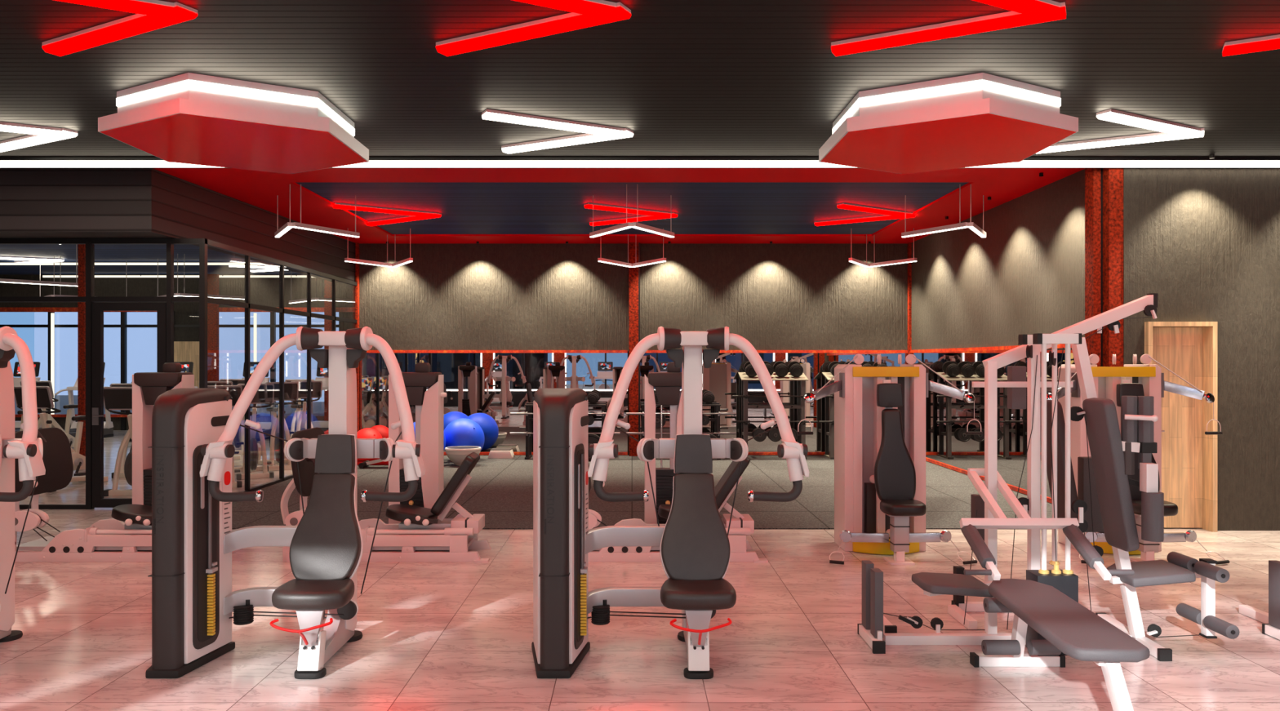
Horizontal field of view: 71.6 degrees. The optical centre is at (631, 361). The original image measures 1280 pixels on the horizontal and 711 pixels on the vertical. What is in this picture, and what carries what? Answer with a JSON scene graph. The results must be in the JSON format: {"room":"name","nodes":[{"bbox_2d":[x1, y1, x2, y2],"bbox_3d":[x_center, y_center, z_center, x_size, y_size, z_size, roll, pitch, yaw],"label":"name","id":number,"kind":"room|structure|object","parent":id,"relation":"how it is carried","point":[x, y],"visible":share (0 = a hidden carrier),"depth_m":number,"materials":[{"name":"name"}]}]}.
{"room":"gym","nodes":[
{"label":"gym","id":0,"kind":"room"},
{"bbox_2d":[0,168,355,282],"bbox_3d":[-7.630,-1.792,12.875,5.340,0.735,6.250,0,0,0],"label":"wall","id":1,"kind":"structure","parent":0,"point":[35,202],"depth_m":9.81,"materials":[{"name":"black wood"}]},
{"bbox_2d":[0,238,207,509],"bbox_3d":[-7.460,0.140,10.250,5.080,3.120,0.070,0,0,0],"label":"window","id":2,"kind":"structure","parent":1,"relation":"in","point":[90,298],"depth_m":10.22,"materials":[{"name":"black metal"}]},
{"bbox_2d":[92,302,166,507],"bbox_3d":[-5.795,0.500,10.215,0.850,2.360,0.130,0,0,0],"label":"door","id":3,"kind":"structure","parent":2,"relation":"attached to","point":[98,308],"depth_m":10.22,"materials":[{"name":"black"}]},
{"bbox_2d":[205,239,356,492],"bbox_3d":[-4.950,0.140,13.125,0.060,3.120,5.750,0,0,0],"label":"window","id":4,"kind":"structure","parent":1,"relation":"in","point":[246,304],"depth_m":12.51,"materials":[{"name":"black metal"}]},
{"bbox_2d":[0,274,355,430],"bbox_3d":[-10.700,-0.315,22.150,11.600,4.030,0.300,0,0,0],"label":"wall","id":5,"kind":"structure","parent":0,"point":[264,291],"depth_m":22.00,"materials":[{"name":"paint"}]},
{"bbox_2d":[0,307,355,430],"bbox_3d":[-10.625,0.180,21.975,11.350,3.040,0.150,0,0,0],"label":"window","id":6,"kind":"structure","parent":5,"relation":"in","point":[123,326],"depth_m":21.95,"materials":[{"name":"black metal"}]},
{"bbox_2d":[50,312,54,414],"bbox_3d":[-14.300,0.050,21.900,0.060,2.500,0.040,0,0,0],"label":"light strip","id":7,"kind":"object","parent":6,"relation":"attached to","point":[52,315],"visible":1,"depth_m":21.88,"materials":[{"name":"white plastic"}]},
{"bbox_2d":[173,341,199,387],"bbox_3d":[-11.000,0.600,21.950,0.840,2.200,0.060,0,0,0],"label":"wooden door","id":8,"kind":"structure","parent":6,"relation":"attached to","point":[184,351],"depth_m":21.92,"materials":[{"name":"brown wood"}]},
{"bbox_2d":[253,312,257,414],"bbox_3d":[-9.300,0.050,21.900,0.060,2.500,0.040,0,0,0],"label":"light strip","id":9,"kind":"object","parent":6,"relation":"attached to","point":[255,313],"visible":0.43,"depth_m":21.88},
{"bbox_2d":[0,168,1084,274],"bbox_3d":[-3.100,-2.230,15.600,26.800,0.200,13.400,0,0,0],"label":"ceiling","id":10,"kind":"structure","parent":0,"point":[464,207],"depth_m":12.00,"materials":[{"name":"paint"}]},
{"bbox_2d":[0,256,64,263],"bbox_3d":[-12.623,-2.130,18.600,1.406,0.060,1.311,0,0,0],"label":"ceiling light","id":11,"kind":"object","parent":10,"relation":"attached to","point":[27,260],"visible":0.91,"depth_m":18.45,"materials":[{"name":"grey plastic"}]},
{"bbox_2d":[0,244,77,286],"bbox_3d":[-10.400,-1.708,14.700,1.944,0.844,1.041,0,0,0],"label":"pendant light","id":12,"kind":"object","parent":10,"relation":"hanging from","point":[2,280],"visible":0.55,"depth_m":14.78,"materials":[{"name":"grey"}]},
{"bbox_2d":[40,256,126,296],"bbox_3d":[-11.600,-1.708,18.300,1.944,0.844,1.041,0,0,0],"label":"pendant light","id":13,"kind":"object","parent":10,"relation":"hanging from","point":[54,295],"visible":0.48,"depth_m":17.91,"materials":[{"name":"grey"}]},
{"bbox_2d":[0,262,268,265],"bbox_3d":[-10.500,-2.095,19.000,10.600,0.050,0.040,0,0,0],"label":"light strip","id":14,"kind":"object","parent":10,"relation":"attached to","point":[1,264],"visible":0.44,"depth_m":18.98,"materials":[{"name":"white plastic"}]},
{"bbox_2d":[42,275,314,277],"bbox_3d":[-9.750,-2.085,21.700,9.300,0.050,0.040,0,0,0],"label":"light strip","id":15,"kind":"object","parent":10,"relation":"attached to","point":[43,276],"visible":0.64,"depth_m":21.68,"materials":[{"name":"white plastic"}]},
{"bbox_2d":[157,253,244,299],"bbox_3d":[-8.900,-1.708,17.900,1.944,0.844,1.041,0,0,0],"label":"pendant light","id":16,"kind":"object","parent":10,"relation":"hanging from","point":[177,294],"visible":0.59,"depth_m":17.80,"materials":[{"name":"grey"}]},
{"bbox_2d":[229,265,286,272],"bbox_3d":[-8.223,-2.130,20.200,1.406,0.060,1.311,0,0,0],"label":"ceiling light","id":17,"kind":"object","parent":10,"relation":"attached to","point":[264,268],"visible":0.53,"depth_m":19.93,"materials":[{"name":"grey plastic"}]},
{"bbox_2d":[274,184,359,237],"bbox_3d":[-4.040,-1.863,10.970,1.092,0.534,0.890,0,0,0],"label":"pendant light","id":18,"kind":"object","parent":10,"relation":"hanging from","point":[288,225],"visible":1,"depth_m":10.93,"materials":[{"name":"grey"}]},
{"bbox_2d":[288,271,355,303],"bbox_3d":[-6.600,-1.708,19.100,1.944,0.844,1.041,0,0,0],"label":"pendant light","id":19,"kind":"object","parent":10,"relation":"hanging from","point":[291,301],"visible":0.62,"depth_m":18.99,"materials":[{"name":"grey"}]},
{"bbox_2d":[344,228,413,267],"bbox_3d":[-4.040,-1.863,14.570,1.092,0.534,0.890,0,0,0],"label":"pendant light","id":20,"kind":"object","parent":10,"relation":"hanging from","point":[410,260],"visible":1,"depth_m":14.47,"materials":[{"name":"grey"}]},
{"bbox_2d":[333,202,441,226],"bbox_3d":[-3.435,-2.130,12.900,1.318,0.060,1.702,0,0,0],"label":"ceiling light","id":21,"kind":"object","parent":10,"relation":"attached to","point":[412,215],"visible":1,"depth_m":12.69,"materials":[{"name":"red plastic"}]},
{"bbox_2d":[584,202,677,226],"bbox_3d":[0.005,-2.130,12.900,1.318,0.060,1.702,0,0,0],"label":"ceiling light","id":22,"kind":"object","parent":10,"relation":"attached to","point":[651,214],"visible":0.98,"depth_m":12.74,"materials":[{"name":"red plastic"}]},
{"bbox_2d":[589,184,674,237],"bbox_3d":[0.000,-1.863,10.970,1.092,0.534,0.890,0,0,0],"label":"pendant light","id":23,"kind":"object","parent":10,"relation":"hanging from","point":[628,224],"visible":1,"depth_m":10.93,"materials":[{"name":"grey"}]},
{"bbox_2d":[597,228,666,267],"bbox_3d":[0.000,-1.863,14.570,1.092,0.534,0.890,0,0,0],"label":"pendant light","id":24,"kind":"object","parent":10,"relation":"hanging from","point":[599,260],"visible":1,"depth_m":14.51,"materials":[{"name":"grey"}]},
{"bbox_2d":[814,202,915,226],"bbox_3d":[3.465,-2.130,12.900,1.318,0.060,1.702,0,0,0],"label":"ceiling light","id":25,"kind":"object","parent":10,"relation":"attached to","point":[888,214],"visible":0.98,"depth_m":12.84,"materials":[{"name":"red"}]},
{"bbox_2d":[848,228,916,267],"bbox_3d":[4.000,-1.863,14.570,1.092,0.534,0.890,0,0,0],"label":"pendant light","id":26,"kind":"object","parent":10,"relation":"hanging from","point":[866,264],"visible":1,"depth_m":14.47,"materials":[{"name":"grey"}]},
{"bbox_2d":[901,184,986,237],"bbox_3d":[4.000,-1.863,10.970,1.092,0.534,0.890,0,0,0],"label":"pendant light","id":27,"kind":"object","parent":10,"relation":"hanging from","point":[971,225],"visible":1,"depth_m":10.87,"materials":[{"name":"grey plastic"}]},
{"bbox_2d":[359,243,907,455],"bbox_3d":[0.025,-0.315,16.100,9.950,4.030,0.200,0,0,0],"label":"wall","id":28,"kind":"structure","parent":0,"point":[451,296],"depth_m":16.00,"materials":[{"name":"paint"}]},
{"bbox_2d":[359,350,627,454],"bbox_3d":[-2.505,0.736,16.000,4.850,1.888,0.040,0,0,0],"label":"wall mirror","id":29,"kind":"object","parent":28,"relation":"attached to","point":[483,387],"visible":0.55,"depth_m":16.00,"materials":[{"name":"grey mirror"}]},
{"bbox_2d":[640,350,907,454],"bbox_3d":[2.555,0.736,16.000,4.830,1.888,0.040,0,0,0],"label":"wall mirror","id":30,"kind":"object","parent":28,"relation":"attached to","point":[722,379],"visible":0.43,"depth_m":16.00,"materials":[{"name":"grey mirror"}]},
{"bbox_2d":[0,430,1279,710],"bbox_3d":[-3.100,1.754,10.250,26.800,0.132,24.100,0,0,0],"label":"floor","id":31,"kind":"structure","parent":0,"point":[437,636],"depth_m":5.59,"materials":[{"name":"stone"}]},
{"bbox_2d":[0,326,46,642],"bbox_3d":[-4.029,0.747,5.013,1.450,1.907,0.894,0,0,-17],"label":"machine","id":32,"kind":"object","parent":31,"relation":"on","point":[28,450],"visible":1,"depth_m":5.28,"materials":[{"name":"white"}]},
{"bbox_2d":[13,361,42,431],"bbox_3d":[-13.800,0.852,19.622,0.860,1.697,1.644,0,0,0],"label":"treadmill","id":33,"kind":"object","parent":31,"relation":"on","point":[17,379],"visible":0.14,"depth_m":20.20,"materials":[{"name":"white paint"}]},
{"bbox_2d":[14,421,41,427],"bbox_3d":[-13.800,1.430,20.250,0.760,0.140,0.389,0,0,0],"label":"hood","id":34,"kind":"object","parent":33,"relation":"attached to","point":[17,424],"depth_m":20.11,"materials":[{"name":"white paint"}]},
{"bbox_2d":[20,380,77,447],"bbox_3d":[-9.890,1.008,15.284,0.520,1.384,1.151,0,0,0],"label":"bike","id":35,"kind":"object","parent":31,"relation":"on","point":[38,383],"visible":0.3,"depth_m":15.21,"materials":[{"name":"grey metal"}]},
{"bbox_2d":[13,386,107,492],"bbox_3d":[-7.742,1.008,12.084,0.520,1.384,1.151,0,0,6],"label":"bike","id":36,"kind":"object","parent":31,"relation":"on","point":[44,397],"visible":0.41,"depth_m":11.76,"materials":[{"name":"grey metal"}]},
{"bbox_2d":[77,244,85,456],"bbox_3d":[-8.780,-0.215,14.200,0.100,3.830,0.120,0,0,0],"label":"steel column","id":37,"kind":"structure","parent":31,"relation":"on","point":[81,247],"depth_m":14.14,"materials":[{"name":"metal"}]},
{"bbox_2d":[54,362,113,437],"bbox_3d":[-12.200,0.852,19.422,0.860,1.697,1.644,0,0,0],"label":"treadmill","id":38,"kind":"object","parent":31,"relation":"on","point":[108,424],"visible":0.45,"depth_m":19.93,"materials":[{"name":"white paint"}]},
{"bbox_2d":[70,421,113,428],"bbox_3d":[-12.200,1.430,20.050,0.760,0.140,0.389,0,0,0],"label":"hood","id":39,"kind":"object","parent":38,"relation":"attached to","point":[107,424],"depth_m":19.95,"materials":[{"name":"white paint"}]},
{"bbox_2d":[14,362,194,561],"bbox_3d":[-4.553,0.857,7.930,1.849,1.687,1.057,0,0,-6],"label":"machine","id":40,"kind":"object","parent":31,"relation":"on","point":[135,535],"visible":0.57,"depth_m":7.79,"materials":[{"name":"white paint"}]},
{"bbox_2d":[16,536,151,550],"bbox_3d":[-4.540,1.595,7.805,1.500,0.030,0.450,0,0,0],"label":"base frame","id":41,"kind":"object","parent":40,"relation":"on","point":[39,544],"depth_m":7.59,"materials":[{"name":"silver metal"}]},
{"bbox_2d":[103,386,132,496],"bbox_3d":[-6.439,1.008,11.735,0.520,1.384,1.151,0,0,-3],"label":"bike","id":42,"kind":"object","parent":31,"relation":"on","point":[114,397],"visible":0.35,"depth_m":11.22,"materials":[{"name":"beige metal"}]},
{"bbox_2d":[110,383,132,478],"bbox_3d":[-7.340,1.008,13.485,0.520,1.384,1.151,0,0,0],"label":"bike","id":43,"kind":"object","parent":31,"relation":"on","point":[122,475],"visible":0.03,"depth_m":12.96,"materials":[{"name":"grey metal"}]},
{"bbox_2d":[128,361,197,441],"bbox_3d":[-10.300,0.852,19.622,0.860,1.697,1.644,0,0,0],"label":"treadmill","id":44,"kind":"object","parent":31,"relation":"on","point":[186,366],"visible":0.05,"depth_m":20.23,"materials":[{"name":"white paint"}]},
{"bbox_2d":[207,274,218,381],"bbox_3d":[-10.200,-0.215,21.600,0.240,3.830,0.120,0,0,0],"label":"steel column","id":45,"kind":"structure","parent":31,"relation":"on","point":[212,279],"depth_m":21.54,"materials":[{"name":"metal"}]},
{"bbox_2d":[207,381,240,459],"bbox_3d":[-6.886,1.008,14.888,0.520,1.384,1.151,0,0,-17],"label":"bike","id":46,"kind":"object","parent":31,"relation":"on","point":[209,383],"visible":0.1,"depth_m":14.38,"materials":[{"name":"grey metal"}]},
{"bbox_2d":[207,385,242,488],"bbox_3d":[-5.734,1.008,12.341,0.520,1.384,1.151,0,0,-29],"label":"bike","id":47,"kind":"object","parent":31,"relation":"on","point":[235,391],"visible":0.09,"depth_m":11.95,"materials":[{"name":"grey metal"}]},
{"bbox_2d":[218,378,244,454],"bbox_3d":[-7.387,1.008,16.787,0.520,1.384,1.151,0,0,-11],"label":"bike","id":48,"kind":"object","parent":31,"relation":"on","point":[240,436],"visible":0.2,"depth_m":16.35,"materials":[{"name":"grey metal"}]},
{"bbox_2d":[234,383,274,479],"bbox_3d":[-5.704,1.008,13.341,0.520,1.384,1.151,0,0,-29],"label":"bike","id":49,"kind":"object","parent":31,"relation":"on","point":[264,393],"visible":0.77,"depth_m":12.97,"materials":[{"name":"grey metal"}]},
{"bbox_2d":[242,361,275,441],"bbox_3d":[-8.400,0.852,19.222,0.860,1.697,1.644,0,0,0],"label":"treadmill","id":50,"kind":"object","parent":31,"relation":"on","point":[266,427],"visible":0.12,"depth_m":19.74,"materials":[{"name":"white paint"}]},
{"bbox_2d":[257,382,298,471],"bbox_3d":[-5.724,1.008,14.341,0.520,1.384,1.151,0,0,-29],"label":"bike","id":51,"kind":"object","parent":31,"relation":"on","point":[291,388],"visible":0.58,"depth_m":13.96,"materials":[{"name":"grey metal"}]},
{"bbox_2d":[145,326,425,679],"bbox_3d":[-1.929,0.747,5.013,1.450,1.907,0.894,0,0,-17],"label":"machine","id":52,"kind":"object","parent":31,"relation":"on","point":[194,430],"visible":1,"depth_m":4.98,"materials":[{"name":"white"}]},
{"bbox_2d":[224,502,230,533],"bbox_3d":[-2.363,0.884,5.183,0.002,0.232,0.056,0,0,10],"label":"print","id":53,"kind":"object","parent":52,"relation":"on","point":[227,504],"depth_m":5.18,"materials":[{"name":"grey"}]},
{"bbox_2d":[284,378,314,439],"bbox_3d":[-6.185,1.008,16.490,0.520,1.384,1.151,0,0,-23],"label":"bike","id":54,"kind":"object","parent":31,"relation":"on","point":[295,416],"visible":0.2,"depth_m":16.12,"materials":[{"name":"grey metal"}]},
{"bbox_2d":[284,380,322,457],"bbox_3d":[-5.704,1.008,15.341,0.520,1.384,1.151,0,0,-29],"label":"bike","id":55,"kind":"object","parent":31,"relation":"on","point":[316,385],"visible":0.42,"depth_m":14.96,"materials":[{"name":"grey metal"}]},
{"bbox_2d":[289,364,328,437],"bbox_3d":[-6.900,0.852,19.622,0.860,1.697,1.644,0,0,0],"label":"treadmill","id":56,"kind":"object","parent":31,"relation":"on","point":[322,374],"visible":0.16,"depth_m":20.14,"materials":[{"name":"white paint"}]},
{"bbox_2d":[324,280,331,421],"bbox_3d":[-7.350,-0.215,21.600,0.240,3.830,0.120,0,0,0],"label":"steel column","id":57,"kind":"structure","parent":31,"relation":"on","point":[327,284],"depth_m":21.54,"materials":[{"name":"metal"}]},
{"bbox_2d":[355,242,359,431],"bbox_3d":[-4.930,-0.215,15.930,0.040,3.830,0.100,0,0,0],"label":"steel column","id":58,"kind":"structure","parent":31,"relation":"on","point":[357,244],"depth_m":15.90,"materials":[{"name":"metal"}]},
{"bbox_2d":[357,427,382,439],"bbox_3d":[-4.660,1.428,15.650,0.520,0.520,0.520,0,0,0],"label":"ball","id":59,"kind":"object","parent":31,"relation":"on","point":[367,433],"visible":0.41,"depth_m":15.50,"materials":[{"name":"red rubber"}]},
{"bbox_2d":[280,362,491,563],"bbox_3d":[-2.183,0.857,7.930,1.849,1.687,1.057,0,0,-6],"label":"machine","id":60,"kind":"object","parent":31,"relation":"on","point":[419,522],"visible":0.73,"depth_m":7.75,"materials":[{"name":"white paint"}]},
{"bbox_2d":[372,536,475,550],"bbox_3d":[-2.170,1.595,7.805,1.500,0.030,0.450,0,0,0],"label":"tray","id":61,"kind":"object","parent":60,"relation":"on","point":[471,540],"depth_m":7.58,"materials":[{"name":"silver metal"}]},
{"bbox_2d":[444,445,481,466],"bbox_3d":[-2.760,1.545,14.500,0.584,0.286,0.584,0,0,0],"label":"trainer","id":62,"kind":"object","parent":31,"relation":"on","point":[456,455],"visible":0.7,"depth_m":14.30,"materials":[{"name":"white"}]},
{"bbox_2d":[444,417,484,451],"bbox_3d":[-2.890,1.328,15.200,0.720,0.720,0.720,0,0,0],"label":"ball","id":63,"kind":"object","parent":62,"relation":"on","point":[463,431],"visible":0.55,"depth_m":14.94,"materials":[{"name":"blue rubber"}]},
{"bbox_2d":[487,448,515,458],"bbox_3d":[-2.300,1.611,15.620,0.434,0.155,0.320,0,0,0],"label":"step platform","id":64,"kind":"object","parent":31,"relation":"on","point":[495,453],"visible":1,"depth_m":15.46,"materials":[{"name":"white plastic"}]},
{"bbox_2d":[524,402,606,459],"bbox_3d":[-1.160,1.209,15.600,1.400,0.958,0.540,0,0,0],"label":"rack","id":65,"kind":"object","parent":31,"relation":"on","point":[528,406],"visible":0.53,"depth_m":15.40,"materials":[{"name":"black metal"}]},
{"bbox_2d":[524,404,605,406],"bbox_3d":[-1.160,0.760,15.480,1.400,0.020,0.200,0,0,0],"label":"shelf","id":66,"kind":"object","parent":65,"relation":"attached to","point":[526,405],"depth_m":15.38,"materials":[{"name":"metal"}]},
{"bbox_2d":[587,433,599,457],"bbox_3d":[-0.710,1.460,15.258,0.450,0.450,0.064,0,0,0],"label":"weight plate","id":67,"kind":"object","parent":31,"relation":"on","point":[593,438],"visible":0.26,"depth_m":15.24,"materials":[{"name":"black"}]},
{"bbox_2d":[628,242,639,456],"bbox_3d":[0.045,-0.215,15.920,0.200,3.830,0.120,0,0,0],"label":"steel column","id":68,"kind":"structure","parent":31,"relation":"on","point":[633,247],"depth_m":15.86,"materials":[{"name":"red metal"}]},
{"bbox_2d":[531,326,808,679],"bbox_3d":[0.171,0.747,5.013,1.450,1.907,0.894,0,0,-17],"label":"machine","id":69,"kind":"object","parent":31,"relation":"on","point":[694,544],"visible":1,"depth_m":4.98,"materials":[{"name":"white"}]},
{"bbox_2d":[587,362,768,563],"bbox_3d":[0.187,0.857,7.930,1.849,1.687,1.057,0,0,-6],"label":"machine","id":70,"kind":"object","parent":31,"relation":"on","point":[668,384],"visible":0.3,"depth_m":8.03,"materials":[{"name":"white paint"}]},
{"bbox_2d":[595,546,659,550],"bbox_3d":[0.200,1.595,7.805,1.500,0.030,0.450,0,0,0],"label":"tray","id":71,"kind":"object","parent":70,"relation":"on","point":[654,548],"depth_m":7.58,"materials":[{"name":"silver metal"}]},
{"bbox_2d":[640,402,720,459],"bbox_3d":[0.850,1.209,15.600,1.380,0.958,0.540,0,0,0],"label":"rack","id":72,"kind":"object","parent":31,"relation":"on","point":[717,406],"visible":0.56,"depth_m":15.40,"materials":[{"name":"black metal"}]},
{"bbox_2d":[640,404,720,406],"bbox_3d":[0.850,0.760,15.480,1.380,0.020,0.200,0,0,0],"label":"shelf","id":73,"kind":"object","parent":72,"relation":"attached to","point":[642,405],"depth_m":15.38,"materials":[{"name":"metal"}]},
{"bbox_2d":[626,411,736,415],"bbox_3d":[0.850,0.900,15.365,1.900,0.066,0.067,0,0,0],"label":"barbell","id":74,"kind":"object","parent":72,"relation":"on","point":[719,413],"visible":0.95,"depth_m":15.35,"materials":[{"name":"silver metal"}]},
{"bbox_2d":[737,372,808,459],"bbox_3d":[2.480,0.939,15.608,1.160,1.498,0.624,0,0,0],"label":"dumbbell rack","id":75,"kind":"object","parent":31,"relation":"on","point":[801,380],"visible":0.59,"depth_m":15.44,"materials":[{"name":"grey metal"}]},
{"bbox_2d":[752,428,766,441],"bbox_3d":[2.210,1.270,15.358,0.236,0.236,0.039,0,0,0],"label":"weight plate","id":76,"kind":"object","parent":75,"relation":"on","point":[759,438],"visible":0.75,"depth_m":15.35,"materials":[{"name":"black"}]},
{"bbox_2d":[737,372,808,380],"bbox_3d":[2.480,0.260,15.635,1.160,0.140,0.490,0,0,0],"label":"tray","id":77,"kind":"object","parent":75,"relation":"on","point":[743,375],"depth_m":15.52,"materials":[{"name":"white metal"}]},
{"bbox_2d":[773,360,788,377],"bbox_3d":[2.620,0.130,15.640,0.236,0.284,0.373,0,0,0],"label":"dumbbell","id":78,"kind":"object","parent":75,"relation":"on","point":[781,370],"visible":0.99,"depth_m":15.49,"materials":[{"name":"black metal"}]},
{"bbox_2d":[787,360,803,377],"bbox_3d":[2.880,0.130,15.640,0.236,0.284,0.373,0,0,0],"label":"dumbbell","id":79,"kind":"object","parent":75,"relation":"on","point":[796,370],"visible":0.97,"depth_m":15.49,"materials":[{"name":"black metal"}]},
{"bbox_2d":[822,372,834,459],"bbox_3d":[3.980,0.939,15.608,1.160,1.498,0.624,0,0,0],"label":"dumbbell rack","id":80,"kind":"object","parent":31,"relation":"on","point":[829,402],"visible":0.33,"depth_m":15.46,"materials":[{"name":"grey metal"}]},
{"bbox_2d":[796,354,982,564],"bbox_3d":[2.270,0.816,7.875,1.628,1.769,0.990,0,0,0],"label":"cable machine","id":81,"kind":"object","parent":31,"relation":"on","point":[880,508],"visible":1,"depth_m":7.94,"materials":[{"name":"white metal"}]},
{"bbox_2d":[907,242,911,355],"bbox_3d":[4.980,-0.215,15.930,0.040,3.830,0.100,0,0,0],"label":"steel column","id":82,"kind":"structure","parent":31,"relation":"on","point":[909,244],"depth_m":15.88,"materials":[{"name":"metal"}]},
{"bbox_2d":[857,293,1239,710],"bbox_3d":[2.405,0.641,4.742,2.000,2.143,2.685,0,0,0],"label":"multi gym","id":83,"kind":"object","parent":31,"relation":"on","point":[1050,620],"visible":1,"depth_m":5.08,"materials":[{"name":"white metal"}]},
{"bbox_2d":[1084,168,1123,366],"bbox_3d":[4.822,-0.160,9.070,0.255,3.720,0.260,0,0,0],"label":"steel column","id":84,"kind":"structure","parent":31,"relation":"on","point":[1104,187],"depth_m":9.02,"materials":[{"name":"red metal"}]},
{"bbox_2d":[1046,354,1229,564],"bbox_3d":[4.380,0.816,7.875,1.628,1.769,0.990,0,0,0],"label":"cable machine","id":85,"kind":"object","parent":31,"relation":"on","point":[1112,383],"visible":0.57,"depth_m":7.93,"materials":[{"name":"grey metal"}]},
{"bbox_2d":[1239,560,1279,639],"bbox_3d":[4.935,0.641,4.742,2.000,2.143,2.685,0,0,0],"label":"multi gym","id":86,"kind":"object","parent":31,"relation":"on","point":[1271,627],"visible":1,"depth_m":5.49,"materials":[{"name":"grey metal"}]},
{"bbox_2d":[0,0,1279,157],"bbox_3d":[0.000,-2.145,3.550,20.000,0.250,10.700,0,0,0],"label":"ceiling","id":87,"kind":"structure","parent":0,"point":[690,78],"depth_m":6.06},
{"bbox_2d":[0,121,77,152],"bbox_3d":[-5.474,-1.992,7.750,1.233,0.055,1.312,0,0,0],"label":"ceiling light","id":88,"kind":"object","parent":87,"relation":"attached to","point":[40,135],"visible":1,"depth_m":7.74,"materials":[{"name":"grey plastic"}]},
{"bbox_2d":[41,0,197,56],"bbox_3d":[-3.114,-1.992,5.070,1.236,0.055,1.317,0,0,0],"label":"ceiling light","id":89,"kind":"object","parent":87,"relation":"attached to","point":[152,15],"visible":1,"depth_m":5.18,"materials":[{"name":"red"}]},
{"bbox_2d":[97,72,368,173],"bbox_3d":[-3.100,-1.861,7.070,1.715,0.318,1.980,0,0,0],"label":"ceiling lamp","id":90,"kind":"object","parent":87,"relation":"attached to","point":[188,117],"visible":1,"depth_m":6.57,"materials":[{"name":"red"}]},
{"bbox_2d":[435,0,631,56],"bbox_3d":[-0.624,-1.992,5.070,1.236,0.055,1.317,0,0,0],"label":"ceiling light","id":91,"kind":"object","parent":87,"relation":"attached to","point":[584,13],"visible":1,"depth_m":5.22,"materials":[{"name":"red"}]},
{"bbox_2d":[481,109,633,153],"bbox_3d":[-0.604,-1.992,7.750,1.233,0.055,1.312,0,0,0],"label":"ceiling light","id":92,"kind":"object","parent":87,"relation":"attached to","point":[595,132],"visible":1,"depth_m":7.61,"materials":[{"name":"grey plastic"}]},
{"bbox_2d":[0,157,1279,168],"bbox_3d":[0.000,-1.982,8.845,20.000,0.075,0.150,0,0,0],"label":"ceiling light strip","id":93,"kind":"object","parent":87,"relation":"attached to","point":[5,162],"visible":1,"depth_m":8.86,"materials":[{"name":"white plastic"}]},
{"bbox_2d":[0,162,1279,167],"bbox_3d":[0.000,-1.969,8.880,20.000,0.042,0.040,0,0,0],"label":"diffuser","id":94,"kind":"object","parent":93,"relation":"attached to","point":[2,164],"depth_m":8.86,"materials":[{"name":"white plastic"}]},
{"bbox_2d":[818,72,1078,173],"bbox_3d":[2.450,-1.861,7.070,1.715,0.318,1.980,0,0,0],"label":"ceiling lamp","id":95,"kind":"object","parent":87,"relation":"attached to","point":[981,118],"visible":1,"depth_m":6.57,"materials":[{"name":"red paint"}]},
{"bbox_2d":[831,0,1066,56],"bbox_3d":[1.876,-1.992,5.070,1.236,0.055,1.317,0,0,0],"label":"ceiling light","id":96,"kind":"object","parent":87,"relation":"attached to","point":[1024,12],"visible":1,"depth_m":5.25,"materials":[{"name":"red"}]},
{"bbox_2d":[1036,109,1204,153],"bbox_3d":[4.386,-1.992,7.750,1.233,0.055,1.312,0,0,0],"label":"ceiling light","id":97,"kind":"object","parent":87,"relation":"attached to","point":[1170,131],"visible":0.84,"depth_m":7.69,"materials":[{"name":"grey plastic"}]},
{"bbox_2d":[1222,34,1279,56],"bbox_3d":[4.366,-1.992,5.070,1.236,0.055,1.317,0,0,0],"label":"ceiling light","id":98,"kind":"object","parent":87,"relation":"attached to","point":[1268,42],"visible":1,"depth_m":5.57,"materials":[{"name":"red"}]},
{"bbox_2d":[911,168,1084,350],"bbox_3d":[5.125,-0.315,12.700,0.250,4.030,7.000,0,0,0],"label":"wall","id":99,"kind":"structure","parent":0,"point":[1027,275],"depth_m":11.89,"materials":[{"name":"paint"}]},
{"bbox_2d":[910,343,1075,503],"bbox_3d":[5.000,0.736,12.640,0.040,1.888,6.680,0,0,0],"label":"wall mirror","id":100,"kind":"object","parent":99,"relation":"attached to","point":[948,445],"visible":0.43,"depth_m":13.09,"materials":[{"name":"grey mirror"}]},
{"bbox_2d":[1123,168,1279,530],"bbox_3d":[7.625,-0.160,9.065,5.350,3.720,0.270,0,0,0],"label":"wall","id":101,"kind":"structure","parent":0,"point":[1206,241],"depth_m":8.93,"materials":[{"name":"paint"}]},
{"bbox_2d":[1152,327,1202,528],"bbox_3d":[5.500,0.669,9.003,0.594,2.038,0.114,0,0,0],"label":"door","id":102,"kind":"structure","parent":101,"relation":"in","point":[1179,349],"depth_m":9.02,"materials":[{"name":"brown wood"}]},
{"bbox_2d":[1144,321,1217,532],"bbox_3d":[5.500,0.650,9.030,0.690,2.100,0.340,0,0,0],"label":"door frame","id":103,"kind":"structure","parent":101,"relation":"attached to","point":[1209,328],"depth_m":8.88,"materials":[{"name":"brown wood"}]},
{"label":"outside","id":104,"kind":"structure","parent":0,"visible":0},
{"bbox_2d":[14,395,324,415],"bbox_3d":[-15.000,1.950,41.200,50.000,0.200,37.600,0,0,0],"label":"ground","id":105,"kind":"structure","parent":104,"point":[317,406],"depth_m":35.04,"materials":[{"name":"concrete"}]},
{"bbox_2d":[34,311,156,395],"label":"window","id":106,"kind":"structure","parent":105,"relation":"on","point":[141,341],"depth_m":49.00,"materials":[{"name":"blue glass"}]},
{"bbox_2d":[218,311,338,401],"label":"window","id":107,"kind":"structure","parent":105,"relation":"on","point":[231,340],"depth_m":41.00,"materials":[{"name":"blue glass"}]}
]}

